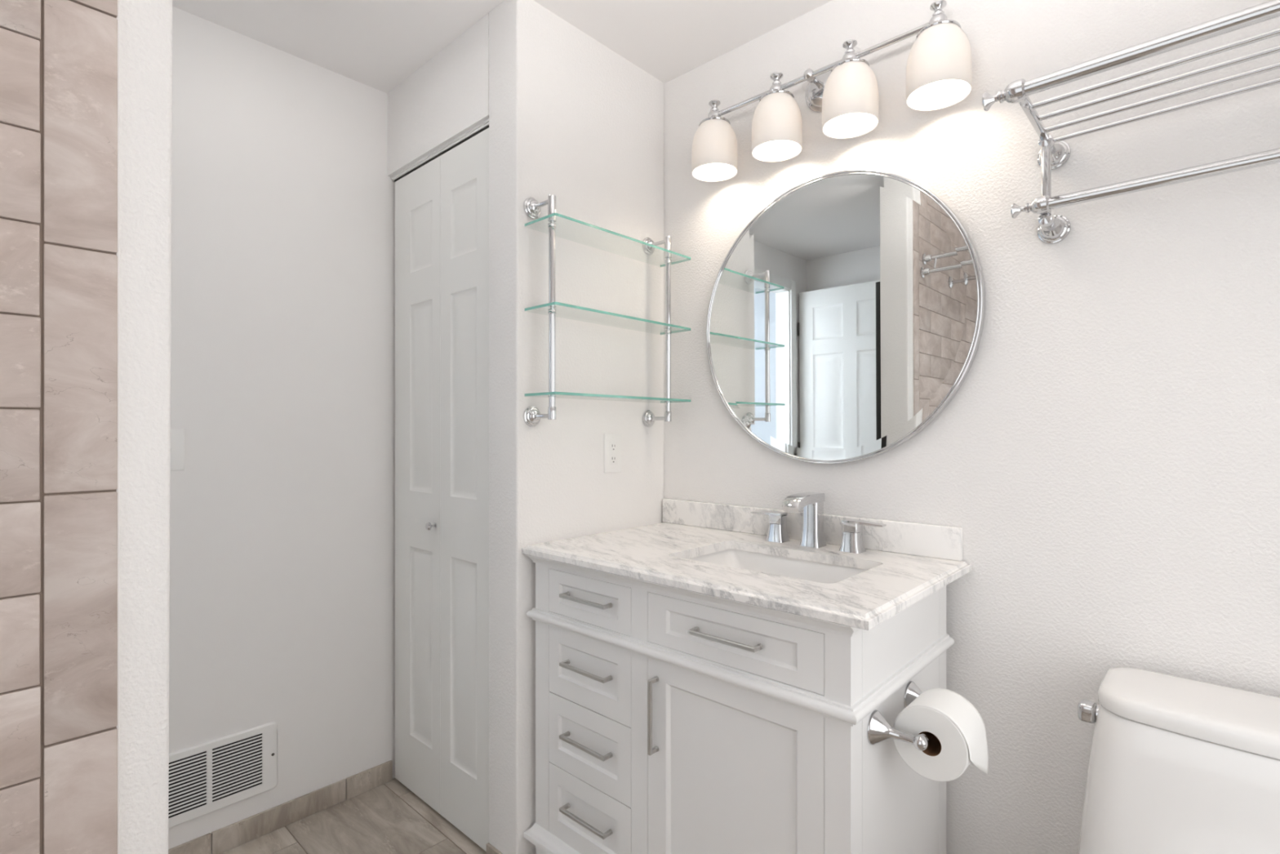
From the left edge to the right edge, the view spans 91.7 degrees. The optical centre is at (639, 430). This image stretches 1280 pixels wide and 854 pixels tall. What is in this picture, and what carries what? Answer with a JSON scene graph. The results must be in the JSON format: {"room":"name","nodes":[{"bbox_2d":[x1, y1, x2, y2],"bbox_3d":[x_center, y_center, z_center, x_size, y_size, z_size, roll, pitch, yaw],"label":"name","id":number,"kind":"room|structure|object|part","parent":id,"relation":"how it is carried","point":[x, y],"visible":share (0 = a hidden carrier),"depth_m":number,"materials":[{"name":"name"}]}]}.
{"room":"bathroom","nodes":[
{"label":"bathroom","id":0,"kind":"room"},
{"bbox_2d":[0,0,172,853],"bbox_3d":[-1.023,0.024,0.489,0.136,2.350,1.048,0,0,43],"label":"wall","id":1,"kind":"structure","parent":0,"point":[59,58],"depth_m":0.76,"materials":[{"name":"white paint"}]},
{"bbox_2d":[115,0,119,853],"bbox_3d":[-0.663,0.024,0.789,0.005,2.350,0.004,0,0,43],"label":"trim","id":2,"kind":"structure","parent":1,"relation":"attached to","point":[117,18],"depth_m":0.79,"materials":[{"name":"white paint"}]},
{"bbox_2d":[168,6,395,848],"bbox_3d":[-1.321,0.024,1.704,0.100,2.350,2.430,0,0,43],"label":"wall","id":3,"kind":"structure","parent":0,"point":[282,502],"depth_m":1.88,"materials":[{"name":"white paint"}]},
{"bbox_2d":[169,428,184,471],"bbox_3d":[-1.269,0.053,1.674,0.016,0.114,0.071,0,0,43],"label":"light switch","id":4,"kind":"object","parent":3,"relation":"attached to","point":[177,435],"visible":0.48,"depth_m":1.69,"materials":[{"name":"white plastic"}]},
{"bbox_2d":[168,721,278,827],"bbox_3d":[-1.208,0.973,1.743,0.012,0.198,0.349,0,0,43],"label":"air vent","id":5,"kind":"object","parent":3,"relation":"in","point":[211,775],"visible":0.66,"depth_m":1.77,"materials":[{"name":"white metal"}]},
{"bbox_2d":[168,760,392,853],"bbox_3d":[-1.119,1.165,1.842,0.009,0.068,0.790,0,0,43],"label":"baseboard","id":6,"kind":"structure","parent":3,"relation":"attached to","point":[227,837],"depth_m":1.88,"materials":[{"name":"tile"}]},
{"bbox_2d":[220,777,486,853],"bbox_3d":[-0.912,1.224,1.007,3.970,0.050,3.100,0,0,43],"label":"floor","id":7,"kind":"structure","parent":0,"point":[388,817],"depth_m":1.85,"materials":[{"name":"brown tile"}]},
{"bbox_2d":[523,554,954,853],"bbox_3d":[0.206,0.762,1.524,0.906,0.874,0.540,0,0,43],"label":"vanity cabinet","id":8,"kind":"object","parent":7,"relation":"on","point":[669,720],"visible":0.94,"depth_m":1.28,"materials":[{"name":"white paint"}]},
{"bbox_3d":[0.207,1.054,1.526,0.906,0.042,0.536,0,0,43],"label":"moulding","id":9,"kind":"part","parent":8,"relation":"part of","materials":[{"name":"white paint"}]},
{"bbox_3d":[-0.132,0.934,1.488,0.161,0.012,0.028,0,0,43],"label":"drawer pull","id":10,"kind":"part","parent":8,"relation":"part of","materials":[{"name":"silver metal"}]},
{"bbox_3d":[-0.132,0.755,1.488,0.161,0.012,0.028,0,0,43],"label":"drawer pull","id":11,"kind":"part","parent":8,"relation":"part of","materials":[{"name":"silver metal"}]},
{"bbox_3d":[-0.132,0.576,1.488,0.161,0.012,0.028,0,0,43],"label":"drawer pull","id":12,"kind":"part","parent":8,"relation":"part of","materials":[{"name":"silver metal"}]},
{"bbox_3d":[-0.132,0.407,1.488,0.161,0.012,0.028,0,0,43],"label":"drawer pull","id":13,"kind":"part","parent":8,"relation":"part of","materials":[{"name":"silver metal"}]},
{"bbox_3d":[-0.121,0.944,1.508,0.291,0.180,0.018,0,0,43],"label":"drawer","id":14,"kind":"part","parent":8,"relation":"part of","materials":[{"name":"white paint"}]},
{"bbox_3d":[-0.121,0.763,1.508,0.291,0.179,0.018,0,0,43],"label":"drawer","id":15,"kind":"part","parent":8,"relation":"part of","materials":[{"name":"white paint"}]},
{"bbox_3d":[-0.121,0.582,1.508,0.291,0.177,0.018,0,0,43],"label":"drawer","id":16,"kind":"part","parent":8,"relation":"part of","materials":[{"name":"white paint"}]},
{"bbox_3d":[-0.121,0.411,1.508,0.291,0.109,0.018,0,0,43],"label":"drawer","id":17,"kind":"part","parent":8,"relation":"part of","materials":[{"name":"white paint"}]},
{"bbox_3d":[0.028,0.615,1.340,0.012,0.163,0.028,0,0,43],"label":"door pull","id":18,"kind":"part","parent":8,"relation":"part of","materials":[{"name":"silver metal"}]},
{"bbox_3d":[0.037,0.337,1.349,0.890,0.024,0.040,0,0,43],"label":"crown moulding","id":19,"kind":"part","parent":8,"relation":"part of","materials":[{"name":"white paint"}]},
{"bbox_3d":[0.163,0.408,1.215,0.161,0.012,0.028,0,0,43],"label":"drawer pull","id":20,"kind":"part","parent":8,"relation":"part of","materials":[{"name":"silver metal"}]},
{"bbox_3d":[0.176,0.410,1.234,0.414,0.107,0.018,0,0,43],"label":"drawer","id":21,"kind":"part","parent":8,"relation":"part of","materials":[{"name":"white paint"}]},
{"bbox_3d":[0.176,0.763,1.234,0.414,0.542,0.018,0,0,43],"label":"cabinet door","id":22,"kind":"part","parent":8,"relation":"part of","materials":[{"name":"white paint"}]},
{"bbox_3d":[0.209,0.484,1.528,0.895,0.031,0.530,0,0,43],"label":"waist moulding","id":23,"kind":"part","parent":8,"relation":"part of","materials":[{"name":"white paint"}]},
{"bbox_2d":[521,522,971,630],"bbox_3d":[0.226,0.313,1.532,0.926,0.023,0.580,0,0,43],"label":"countertop","id":24,"kind":"structure","parent":8,"relation":"on","point":[892,582],"depth_m":1.36,"materials":[{"name":"stone"}]},
{"bbox_2d":[687,549,867,583],"bbox_3d":[0.311,0.392,1.461,0.487,0.134,0.334,0,0,43],"label":"sink","id":25,"kind":"object","parent":24,"relation":"in","point":[815,571],"visible":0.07,"depth_m":1.60,"materials":[{"name":"white ceramic"}]},
{"bbox_2d":[750,492,886,553],"bbox_3d":[0.422,0.233,1.594,0.372,0.139,0.150,0,0,43],"label":"faucet","id":26,"kind":"object","parent":24,"relation":"on","point":[811,504],"visible":1,"depth_m":1.60,"materials":[{"name":"silver metal"}]},
{"bbox_3d":[0.355,0.239,1.722,0.100,0.028,0.038,0,0,43],"label":"lever","id":27,"kind":"part","parent":26,"relation":"part of","materials":[{"name":"silver metal"}]},
{"bbox_3d":[0.377,0.278,1.701,0.053,0.048,0.051,0,0,43],"label":"handle","id":28,"kind":"part","parent":26,"relation":"part of","materials":[{"name":"silver metal"}]},
{"bbox_3d":[0.419,0.184,1.593,0.044,0.042,0.145,0,0,43],"label":"spout arm","id":29,"kind":"part","parent":26,"relation":"part of","materials":[{"name":"silver metal"}]},
{"bbox_3d":[0.454,0.242,1.630,0.055,0.120,0.053,0,0,43],"label":"spout","id":30,"kind":"part","parent":26,"relation":"part of","materials":[{"name":"silver metal"}]},
{"bbox_3d":[0.532,0.278,1.558,0.053,0.048,0.051,0,0,43],"label":"handle","id":31,"kind":"part","parent":26,"relation":"part of","materials":[{"name":"silver metal"}]},
{"bbox_3d":[0.554,0.239,1.537,0.100,0.028,0.038,0,0,43],"label":"lever","id":32,"kind":"part","parent":26,"relation":"part of","materials":[{"name":"silver metal"}]},
{"bbox_2d":[866,680,934,750],"bbox_3d":[0.518,0.537,1.158,0.094,0.060,0.238,0,0,43],"label":"toilet paper holder","id":33,"kind":"object","parent":8,"relation":"attached to","point":[878,729],"visible":0.59,"depth_m":1.10,"materials":[{"name":"silver metal"}]},
{"bbox_3d":[0.458,0.537,1.093,0.094,0.060,0.060,0,0,43],"label":"post","id":34,"kind":"part","parent":33,"relation":"part of","materials":[{"name":"silver metal"}]},
{"bbox_3d":[0.579,0.537,1.224,0.094,0.060,0.060,0,0,43],"label":"post","id":35,"kind":"part","parent":33,"relation":"part of","materials":[{"name":"silver metal"}]},
{"bbox_2d":[893,688,988,782],"bbox_3d":[0.539,0.548,1.115,0.131,0.133,0.103,0,0,43],"label":"toilet paper roll","id":36,"kind":"object","parent":33,"relation":"on","point":[958,729],"visible":0.98,"depth_m":1.08,"materials":[{"name":"white paper"}]},
{"bbox_2d":[1077,666,1279,853],"bbox_3d":[0.856,0.828,0.842,0.489,0.743,0.686,0,0,43],"label":"toilet","id":37,"kind":"object","parent":7,"relation":"on","point":[1178,765],"visible":1,"depth_m":1.02,"materials":[{"name":"white ceramic"}]},
{"bbox_3d":[0.841,0.525,1.158,0.040,0.034,0.035,0,0,43],"label":"flush lever","id":38,"kind":"part","parent":37,"relation":"part of","materials":[{"name":"silver metal"}]},
{"bbox_3d":[1.017,0.475,1.016,0.426,0.037,0.210,0,0,43],"label":"tank lid","id":39,"kind":"part","parent":37,"relation":"part of","materials":[{"name":"white ceramic"}]},
{"bbox_2d":[172,0,831,93],"bbox_3d":[-0.912,-1.181,1.007,3.970,0.060,3.100,0,0,43],"label":"ceiling","id":40,"kind":"structure","parent":0,"point":[376,44],"depth_m":1.77,"materials":[{"name":"white paint"}]},
{"bbox_2d":[387,0,663,853],"bbox_3d":[-0.391,0.024,2.094,0.737,2.350,0.595,0,0,43],"label":"wall","id":41,"kind":"structure","parent":0,"point":[571,119],"depth_m":1.75,"materials":[{"name":"white paint"}]},
{"bbox_2d":[391,118,488,182],"bbox_3d":[-0.621,-0.860,1.941,0.602,0.020,0.036,0,0,43],"label":"trim","id":42,"kind":"structure","parent":41,"relation":"attached to","point":[484,125],"depth_m":1.91,"materials":[{"name":"silver metal"}]},
{"bbox_2d":[395,128,488,851],"bbox_3d":[-0.622,0.169,1.927,0.582,2.034,0.062,0,0,43],"label":"door","id":43,"kind":"structure","parent":41,"relation":"in","point":[442,206],"depth_m":1.90,"materials":[{"name":"white paint"}]},
{"bbox_3d":[-0.649,0.297,1.929,0.025,0.025,0.030,0,0,43],"label":"knob","id":44,"kind":"part","parent":43,"relation":"part of","materials":[{"name":"silver metal"}]},
{"bbox_2d":[486,842,502,853],"bbox_3d":[-0.374,1.167,1.667,0.125,0.064,0.009,0,0,43],"label":"baseboard","id":45,"kind":"structure","parent":41,"relation":"attached to","point":[491,849],"depth_m":1.69,"materials":[{"name":"tile"}]},
{"bbox_2d":[523,194,690,426],"bbox_3d":[-0.076,-0.315,1.788,0.141,0.610,0.548,0,0,43],"label":"wall shelf","id":46,"kind":"object","parent":41,"relation":"attached to","point":[532,415],"visible":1,"depth_m":1.65,"materials":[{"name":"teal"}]},
{"bbox_3d":[-0.227,-0.316,1.603,0.021,0.578,0.021,0,0,43],"label":"post","id":47,"kind":"part","parent":46,"relation":"part of","materials":[{"name":"silver metal"}]},
{"bbox_3d":[-0.071,-0.092,1.784,0.129,0.007,0.548,0,0,43],"label":"glass shelf","id":48,"kind":"part","parent":46,"relation":"part of","materials":[{"name":"teal"}]},
{"bbox_3d":[-0.071,-0.315,1.784,0.129,0.007,0.548,0,0,43],"label":"glass shelf","id":49,"kind":"part","parent":46,"relation":"part of","materials":[{"name":"teal"}]},
{"bbox_3d":[-0.071,-0.536,1.784,0.129,0.007,0.548,0,0,43],"label":"glass shelf","id":50,"kind":"part","parent":46,"relation":"part of","materials":[{"name":"teal"}]},
{"bbox_3d":[0.088,-0.316,1.944,0.021,0.578,0.021,0,0,43],"label":"post","id":51,"kind":"part","parent":46,"relation":"part of","materials":[{"name":"silver metal"}]},
{"bbox_2d":[604,433,621,472],"bbox_3d":[-0.082,0.068,1.880,0.007,0.118,0.072,0,0,43],"label":"power outlet","id":52,"kind":"object","parent":41,"relation":"attached to","point":[612,442],"visible":1,"depth_m":1.87,"materials":[{"name":"white plastic"}]},
{"bbox_2d":[609,441,617,464],"bbox_3d":[-0.080,0.068,1.879,0.003,0.068,0.033,0,0,43],"label":"receptacle","id":53,"kind":"object","parent":52,"relation":"attached to","point":[613,445],"depth_m":1.88,"materials":[{"name":"white plastic"}]},
{"bbox_2d":[663,0,1279,853],"bbox_3d":[0.531,0.024,1.717,2.810,2.350,0.100,0,0,43],"label":"wall","id":54,"kind":"structure","parent":0,"point":[1106,455],"depth_m":1.32,"materials":[{"name":"white paint"}]},
{"bbox_2d":[662,497,963,560],"bbox_3d":[0.412,0.263,1.744,0.907,0.077,0.020,0,0,43],"label":"backsplash","id":55,"kind":"structure","parent":54,"relation":"attached to","point":[926,540],"depth_m":1.64,"materials":[{"name":"stone"}]},
{"bbox_2d":[691,0,971,182],"bbox_3d":[0.452,-0.866,1.615,0.749,0.228,0.157,0,0,43],"label":"vanity light","id":56,"kind":"object","parent":54,"relation":"attached to","point":[845,91],"visible":1,"depth_m":1.53,"materials":[{"name":"white glass"}]},
{"bbox_3d":[0.218,-0.822,1.815,0.133,0.140,0.133,0,0,43],"label":"lamp shade","id":57,"kind":"part","parent":56,"relation":"part of","materials":[{"name":"white glass"}]},
{"bbox_3d":[0.368,-0.822,1.676,0.133,0.140,0.133,0,0,43],"label":"lamp shade","id":58,"kind":"part","parent":56,"relation":"part of","materials":[{"name":"white glass"}]},
{"bbox_3d":[0.457,-0.919,1.628,0.027,0.027,0.087,0,0,43],"label":"arm","id":59,"kind":"part","parent":56,"relation":"part of","materials":[{"name":"silver metal"}]},
{"bbox_3d":[0.519,-0.822,1.537,0.133,0.140,0.133,0,0,43],"label":"lamp shade","id":60,"kind":"part","parent":56,"relation":"part of","materials":[{"name":"white glass"}]},
{"bbox_3d":[0.671,-0.822,1.397,0.133,0.140,0.133,0,0,43],"label":"lamp shade","id":61,"kind":"part","parent":56,"relation":"part of","materials":[{"name":"white glass"}]},
{"bbox_2d":[706,169,985,464],"bbox_3d":[0.494,-0.294,1.664,0.771,0.771,0.024,0,0,43],"label":"round mirror","id":62,"kind":"object","parent":54,"relation":"attached to","point":[847,314],"visible":1,"depth_m":1.62,"materials":[{"name":"silver metal"}]},
{"bbox_2d":[982,0,1279,244],"bbox_3d":[0.992,-0.506,0.992,0.726,0.218,0.340,0,0,43],"label":"towel rack","id":63,"kind":"object","parent":54,"relation":"attached to","point":[1054,153],"visible":1,"depth_m":1.08,"materials":[{"name":"silver metal"}]},
{"bbox_3d":[0.758,-0.515,1.189,0.018,0.168,0.268,0,0,43],"label":"arm","id":64,"kind":"part","parent":63,"relation":"part of","materials":[{"name":"silver metal"}]},
{"bbox_3d":[0.940,-0.593,0.936,0.611,0.010,0.010,0,0,43],"label":"shelf rod","id":65,"kind":"part","parent":63,"relation":"part of","materials":[{"name":"silver metal"}]},
{"bbox_3d":[0.980,-0.593,0.979,0.611,0.010,0.010,0,0,43],"label":"shelf rod","id":66,"kind":"part","parent":63,"relation":"part of","materials":[{"name":"silver metal"}]},
{"bbox_3d":[1.022,-0.593,1.026,0.611,0.010,0.010,0,0,43],"label":"shelf rod","id":67,"kind":"part","parent":63,"relation":"part of","materials":[{"name":"silver metal"}]},
{"bbox_3d":[1.065,-0.593,1.072,0.611,0.010,0.010,0,0,43],"label":"shelf rod","id":68,"kind":"part","parent":63,"relation":"part of","materials":[{"name":"silver metal"}]}
]}

